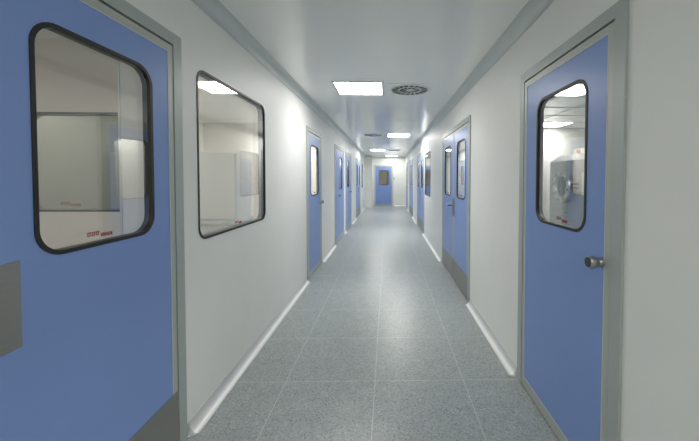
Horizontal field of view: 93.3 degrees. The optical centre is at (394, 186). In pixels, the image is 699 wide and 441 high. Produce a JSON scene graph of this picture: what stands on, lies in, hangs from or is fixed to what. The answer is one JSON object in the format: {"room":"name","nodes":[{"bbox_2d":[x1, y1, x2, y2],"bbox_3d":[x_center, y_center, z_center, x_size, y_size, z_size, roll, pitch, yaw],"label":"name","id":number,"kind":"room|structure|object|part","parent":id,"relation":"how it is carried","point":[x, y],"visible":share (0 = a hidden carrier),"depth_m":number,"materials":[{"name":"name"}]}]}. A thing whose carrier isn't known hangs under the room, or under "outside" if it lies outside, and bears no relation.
{"room":"laboratory corridor","nodes":[
{"label":"laboratory corridor","id":0,"kind":"room"},
{"bbox_2d":[35,29,64,37],"bbox_3d":[-2.315,-0.771,0.404,2.386,0.040,2.625,0,2,-1],"label":"ceiling","id":1,"kind":"structure","parent":0,"point":[43,33],"depth_m":1.68,"materials":[{"name":"white paint"}]},
{"bbox_2d":[35,38,119,248],"bbox_3d":[-2.344,0.115,1.763,2.386,2.415,0.045,0,2,-1],"label":"wall","id":2,"kind":"structure","parent":0,"point":[71,76],"depth_m":1.74,"materials":[{"name":"white paint"}]},
{"bbox_2d":[37,112,119,211],"bbox_3d":[-1.627,-0.132,1.771,0.679,0.531,0.051,0,2,-1],"label":"window","id":3,"kind":"structure","parent":2,"relation":"in","point":[39,114],"depth_m":1.75,"materials":[{"name":"grey metal"}]},
{"bbox_2d":[37,116,203,208],"bbox_3d":[-3.695,-0.041,7.427,0.080,2.415,23.000,0,2,-1],"label":"wall","id":4,"kind":"structure","parent":0,"point":[74,151],"depth_m":3.69,"materials":[{"name":"white paint"}]},
{"bbox_2d":[119,61,143,233],"bbox_3d":[-1.235,0.272,1.675,0.171,2.110,0.185,0,2,-1],"label":"pier","id":5,"kind":"object","parent":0,"point":[131,111],"depth_m":1.57,"materials":[{"name":"white paint"}]},
{"bbox_2d":[117,60,122,234],"bbox_3d":[-1.315,0.279,1.585,0.010,2.100,0.013,0,2,-1],"label":"trim","id":6,"kind":"structure","parent":5,"relation":"attached to","point":[118,67],"depth_m":1.56,"materials":[{"name":"grey metal"}]},
{"bbox_2d":[125,0,364,422],"bbox_3d":[-1.244,-0.038,7.478,0.050,2.415,23.000,0,2,-1],"label":"wall","id":7,"kind":"structure","parent":0,"point":[237,281],"depth_m":2.36,"materials":[{"name":"white paint"}]},
{"bbox_2d":[0,0,187,440],"bbox_3d":[-1.109,0.297,1.207,0.062,2.085,0.979,0,2,-1],"label":"door","id":8,"kind":"structure","parent":7,"relation":"in","point":[93,333],"depth_m":1.17,"materials":[{"name":"blue metal"}]},
{"bbox_3d":[-1.075,0.339,0.888,0.002,0.250,0.109,0,2,-1],"label":"push plate","id":9,"kind":"part","parent":8,"relation":"part of","materials":[{"name":"metal"}]},
{"bbox_3d":[-1.109,0.297,1.207,0.061,2.085,0.979,0,2,-1],"label":"frame","id":10,"kind":"part","parent":8,"relation":"part of","materials":[{"name":"metal"}]},
{"bbox_3d":[-1.081,1.183,1.232,0.002,0.287,0.843,0,2,-1],"label":"kick plate","id":11,"kind":"part","parent":8,"relation":"part of","materials":[{"name":"metal"}]},
{"bbox_2d":[196,70,265,238],"bbox_3d":[-1.137,-0.195,2.337,0.056,0.977,1.014,0,2,-1],"label":"window","id":12,"kind":"structure","parent":7,"relation":"in","point":[260,109],"depth_m":2.58,"materials":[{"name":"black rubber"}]},
{"bbox_2d":[187,277,309,437],"bbox_3d":[-1.101,1.259,3.029,0.054,0.064,2.610,0,2,-1],"label":"baseboard","id":13,"kind":"structure","parent":7,"relation":"attached to","point":[202,416],"depth_m":2.26,"materials":[{"name":"plastic"}]},
{"bbox_2d":[191,0,365,156],"bbox_3d":[-1.142,-1.155,5.598,0.074,0.080,19.300,0,2,-1],"label":"trim","id":14,"kind":"structure","parent":7,"relation":"attached to","point":[214,9],"depth_m":2.60,"materials":[{"name":"grey metal"}]},
{"bbox_2d":[306,125,323,280],"bbox_3d":[-1.155,0.213,4.782,0.117,2.060,0.952,0,2,-1],"label":"door","id":15,"kind":"structure","parent":7,"relation":"in","point":[313,138],"depth_m":4.74,"materials":[{"name":"blue metal"}]},
{"bbox_2d":[322,243,336,262],"bbox_3d":[-1.162,1.179,5.957,0.054,0.064,1.345,0,2,-1],"label":"baseboard","id":16,"kind":"structure","parent":7,"relation":"attached to","point":[329,252],"depth_m":5.83,"materials":[{"name":"plastic"}]},
{"bbox_2d":[334,144,343,244],"bbox_3d":[-1.207,0.145,7.276,0.117,2.060,1.349,0,2,-1],"label":"door","id":17,"kind":"structure","parent":7,"relation":"in","point":[338,151],"depth_m":7.21,"materials":[{"name":"blue laminate"}]},
{"bbox_3d":[-1.218,-0.307,7.418,0.004,0.691,0.416,0,2,-1],"label":"pane","id":18,"kind":"part","parent":17,"relation":"part of","materials":[{"name":"clear glass"}]},
{"bbox_2d":[345,151,351,229],"bbox_3d":[-1.242,0.099,8.969,0.117,2.060,1.281,0,2,-1],"label":"door","id":19,"kind":"structure","parent":7,"relation":"in","point":[347,155],"depth_m":8.91,"materials":[{"name":"blue metal"}]},
{"bbox_3d":[-1.246,-0.344,8.775,0.004,0.691,0.421,0,2,-1],"label":"pane","id":20,"kind":"part","parent":19,"relation":"part of","materials":[{"name":"clear glass"}]},
{"bbox_2d":[356,158,359,217],"bbox_3d":[-1.298,0.018,11.944,0.128,2.060,1.748,0,2,-1],"label":"door","id":21,"kind":"structure","parent":7,"relation":"in","point":[357,160],"depth_m":11.66,"materials":[{"name":"blue metal"}]},
{"bbox_2d":[361,164,362,187],"bbox_3d":[-1.374,-0.457,13.767,0.056,0.989,0.899,0,2,-1],"label":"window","id":22,"kind":"structure","parent":7,"relation":"in","point":[361,164],"depth_m":13.77,"materials":[{"name":"clear glass"}]},
{"bbox_2d":[203,123,315,219],"bbox_3d":[-2.438,-0.008,6.303,2.386,2.415,0.060,0,2,-1],"label":"wall","id":23,"kind":"structure","parent":0,"point":[242,138],"depth_m":6.24,"materials":[{"name":"white paint"}]},
{"bbox_2d":[364,156,372,205],"bbox_3d":[-1.214,-0.261,15.677,0.349,2.415,0.800,0,2,-1],"label":"wall","id":24,"kind":"structure","parent":0,"point":[368,161],"depth_m":15.28,"materials":[{"name":"white paint"}]},
{"bbox_2d":[186,206,558,440],"bbox_3d":[0.268,1.220,7.543,8.050,0.100,23.200,0,2,-1],"label":"floor","id":25,"kind":"structure","parent":0,"point":[382,342],"depth_m":2.38,"materials":[{"name":"tile"}]},
{"bbox_2d":[110,152,252,234],"bbox_3d":[-2.756,0.408,4.316,1.570,1.690,0.521,0,2,-1],"label":"storage cabinet","id":26,"kind":"object","parent":25,"relation":"on","point":[225,178],"visible":0.28,"depth_m":4.09,"materials":[{"name":"white metal"}]},
{"bbox_3d":[-3.148,-0.011,4.078,0.755,0.820,0.018,0,2,-1],"label":"door","id":27,"kind":"part","parent":26,"relation":"part of","materials":[{"name":"metal"}]},
{"bbox_3d":[-2.373,-0.011,4.094,0.755,0.820,0.018,0,2,-1],"label":"door","id":28,"kind":"part","parent":26,"relation":"part of","materials":[{"name":"white metal"}]},
{"bbox_2d":[200,216,252,223],"bbox_3d":[-2.756,0.433,4.327,1.570,0.040,0.500,0,2,-1],"label":"countertop","id":29,"kind":"structure","parent":26,"relation":"on","point":[250,217],"depth_m":4.09,"materials":[{"name":"white"}]},
{"bbox_2d":[549,149,584,227],"bbox_3d":[2.784,0.368,4.455,0.888,1.780,1.270,0,2,-1],"label":"washing machine","id":30,"kind":"object","parent":25,"relation":"on","point":[567,171],"visible":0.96,"depth_m":4.53,"materials":[{"name":"silver metal"}]},
{"bbox_3d":[2.408,-0.003,4.652,0.008,0.298,0.298,0,2,-1],"label":"port glass","id":31,"kind":"part","parent":30,"relation":"part of","materials":[{"name":"glass"}]},
{"bbox_2d":[551,153,584,161],"bbox_3d":[2.829,-0.407,4.435,0.800,0.090,1.270,0,2,-1],"label":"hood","id":32,"kind":"object","parent":30,"relation":"attached to","point":[578,157],"depth_m":4.53,"materials":[{"name":"white metal"}]},
{"bbox_3d":[2.430,-0.032,4.062,0.012,0.300,0.320,0,2,-1],"label":"control panel","id":33,"kind":"part","parent":30,"relation":"part of","materials":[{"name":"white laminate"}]},
{"bbox_2d":[379,171,388,184],"bbox_3d":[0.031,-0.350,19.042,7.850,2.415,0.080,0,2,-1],"label":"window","id":34,"kind":"structure","parent":0,"point":[383,176],"depth_m":18.98,"materials":[{"name":"clear glass"}]},
{"bbox_2d":[373,158,405,205],"bbox_3d":[-0.414,-0.271,16.119,1.968,2.415,0.050,0,2,-1],"label":"wall","id":35,"kind":"structure","parent":0,"point":[399,164],"depth_m":16.10,"materials":[{"name":"white paint"}]},
{"bbox_2d":[374,165,392,205],"bbox_3d":[-0.516,-0.073,16.088,0.965,2.020,0.117,0,2,-1],"label":"door","id":36,"kind":"structure","parent":35,"relation":"in","point":[383,194],"depth_m":16.09,"materials":[{"name":"blue laminate"}]},
{"bbox_2d":[373,157,404,157],"bbox_3d":[-0.233,-1.437,16.029,1.613,0.080,0.074,0,2,-1],"label":"trim","id":37,"kind":"structure","parent":35,"relation":"attached to","point":[373,157],"depth_m":16.05,"materials":[{"name":"grey metal"}]},
{"bbox_2d":[198,0,585,156],"bbox_3d":[0.271,-1.294,7.475,8.050,0.100,23.200,0,2,-1],"label":"ceiling","id":38,"kind":"structure","parent":0,"point":[318,43],"depth_m":2.75,"materials":[{"name":"white paint"}]},
{"bbox_2d":[331,81,383,94],"bbox_3d":[-0.402,-1.141,3.803,0.560,0.007,0.560,0,2,-1],"label":"recessed light","id":39,"kind":"object","parent":38,"relation":"in","point":[342,87],"visible":1,"depth_m":3.75,"materials":[{"name":"white plastic"}]},
{"bbox_2d":[362,133,383,136],"bbox_3d":[-0.498,-1.251,7.920,0.524,0.011,0.524,0,2,-1],"label":"ceiling vent","id":40,"kind":"object","parent":38,"relation":"in","point":[363,134],"visible":0.99,"depth_m":7.95,"materials":[{"name":"grey metal"}]},
{"bbox_2d":[370,149,384,150],"bbox_3d":[-0.605,-1.368,12.157,0.560,0.007,0.560,0,2,-1],"label":"recessed light","id":41,"kind":"object","parent":38,"relation":"in","point":[370,149],"visible":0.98,"depth_m":12.10,"materials":[{"name":"white plastic"}]},
{"bbox_2d":[387,134,410,136],"bbox_3d":[0.112,-1.254,7.983,0.560,0.007,0.560,0,2,-1],"label":"recessed light","id":42,"kind":"object","parent":38,"relation":"in","point":[388,135],"visible":1,"depth_m":7.98,"materials":[{"name":"white plastic"}]},
{"bbox_2d":[387,83,434,95],"bbox_3d":[0.183,-1.140,3.860,0.524,0.011,0.524,0,2,-1],"label":"ceiling vent","id":43,"kind":"object","parent":38,"relation":"in","point":[393,89],"visible":1,"depth_m":3.83,"materials":[{"name":"grey metal"}]},
{"bbox_2d":[544,122,574,126],"bbox_3d":[3.071,-1.204,6.314,0.544,0.007,0.544,0,2,-1],"label":"recessed light","id":44,"kind":"object","parent":38,"relation":"in","point":[546,124],"visible":0.76,"depth_m":6.29,"materials":[{"name":"white plastic"}]},
{"bbox_2d":[544,84,585,127],"bbox_3d":[2.560,-1.110,2.814,3.306,0.006,7.840,0,2,-1],"label":"grid","id":45,"kind":"object","parent":38,"relation":"attached to","point":[581,84],"visible":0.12,"depth_m":4.79,"materials":[{"name":"white metal"}]},
{"bbox_2d":[459,128,584,219],"bbox_3d":[2.511,-0.014,6.806,3.396,2.415,0.060,0,2,-1],"label":"wall","id":46,"kind":"structure","parent":0,"point":[557,142],"depth_m":6.77,"materials":[{"name":"white paint"}]},
{"bbox_2d":[406,0,698,440],"bbox_3d":[0.773,-0.036,7.519,0.050,2.415,23.000,0,2,-1],"label":"wall","id":47,"kind":"structure","parent":0,"point":[660,379],"depth_m":1.16,"materials":[{"name":"white paint"}]},
{"bbox_2d":[406,162,407,207],"bbox_3d":[0.586,-0.060,14.944,0.117,2.060,0.950,0,2,-1],"label":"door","id":48,"kind":"structure","parent":47,"relation":"in","point":[407,162],"depth_m":14.49,"materials":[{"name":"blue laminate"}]},
{"bbox_2d":[409,159,412,216],"bbox_3d":[0.634,0.011,12.331,0.128,2.060,1.780,0,2,-1],"label":"door","id":49,"kind":"structure","parent":47,"relation":"in","point":[411,160],"depth_m":12.11,"materials":[{"name":"blue metal"}]},
{"bbox_2d":[417,150,423,233],"bbox_3d":[0.706,0.104,8.878,0.128,2.060,1.810,0,2,-1],"label":"door","id":50,"kind":"structure","parent":47,"relation":"in","point":[420,157],"depth_m":8.82,"materials":[{"name":"blue metal"}]},
{"bbox_3d":[0.717,1.004,8.482,0.002,0.257,0.834,0,2,-1],"label":"kick plate","id":51,"kind":"part","parent":50,"relation":"part of","materials":[{"name":"metal"}]},
{"bbox_3d":[0.730,-0.331,8.416,0.004,0.691,0.401,0,2,-1],"label":"pane","id":52,"kind":"part","parent":50,"relation":"part of","materials":[{"name":"clear glass"}]},
{"bbox_2d":[425,151,430,196],"bbox_3d":[0.778,-0.283,7.323,0.056,0.969,0.979,0,2,-1],"label":"window","id":53,"kind":"structure","parent":47,"relation":"in","point":[427,155],"depth_m":7.38,"materials":[{"name":"clear glass"}]},
{"bbox_2d":[422,232,441,261],"bbox_3d":[0.738,1.163,6.672,0.054,0.064,2.657,0,2,-1],"label":"baseboard","id":54,"kind":"structure","parent":47,"relation":"attached to","point":[436,253],"depth_m":6.26,"materials":[{"name":"plastic"}]},
{"bbox_2d":[442,115,470,301],"bbox_3d":[0.798,0.225,4.437,0.128,2.060,1.762,0,2,-1],"label":"door","id":55,"kind":"structure","parent":47,"relation":"in","point":[455,208],"depth_m":4.24,"materials":[{"name":"blue laminate"}]},
{"bbox_3d":[0.792,1.100,4.869,0.002,0.262,0.810,0,2,-1],"label":"kick plate","id":56,"kind":"part","parent":55,"relation":"part of","materials":[{"name":"metal"}]},
{"bbox_3d":[0.804,-0.234,4.848,0.004,0.691,0.441,0,2,-1],"label":"pane","id":57,"kind":"part","parent":55,"relation":"part of","materials":[{"name":"clear glass"}]},
{"bbox_3d":[0.808,1.122,4.054,0.002,0.262,0.810,0,2,-1],"label":"kick plate","id":58,"kind":"part","parent":55,"relation":"part of","materials":[{"name":"metal"}]},
{"bbox_2d":[404,0,554,157],"bbox_3d":[0.743,-1.164,6.037,0.074,0.080,20.100,0,2,-1],"label":"trim","id":59,"kind":"structure","parent":47,"relation":"attached to","point":[533,9],"depth_m":2.60,"materials":[{"name":"grey metal"}]},
{"bbox_2d":[465,299,516,377],"bbox_3d":[0.816,1.265,2.916,0.054,0.064,1.336,0,2,-1],"label":"baseboard","id":60,"kind":"structure","parent":47,"relation":"attached to","point":[505,359],"depth_m":2.69,"materials":[{"name":"plastic"}]},
{"bbox_2d":[517,0,628,440],"bbox_3d":[0.859,0.299,1.735,0.117,2.060,0.974,0,2,-1],"label":"door","id":61,"kind":"structure","parent":47,"relation":"in","point":[571,279],"depth_m":1.51,"materials":[{"name":"blue laminate"}]},
{"bbox_3d":[0.810,0.315,1.366,0.003,0.043,0.043,0,2,-1],"label":"knob","id":62,"kind":"part","parent":61,"relation":"part of","materials":[{"name":"metal"}]},
{"bbox_3d":[0.839,0.315,1.367,0.058,0.054,0.054,0,2,-1],"label":"knob","id":63,"kind":"part","parent":61,"relation":"part of","materials":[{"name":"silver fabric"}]}
]}

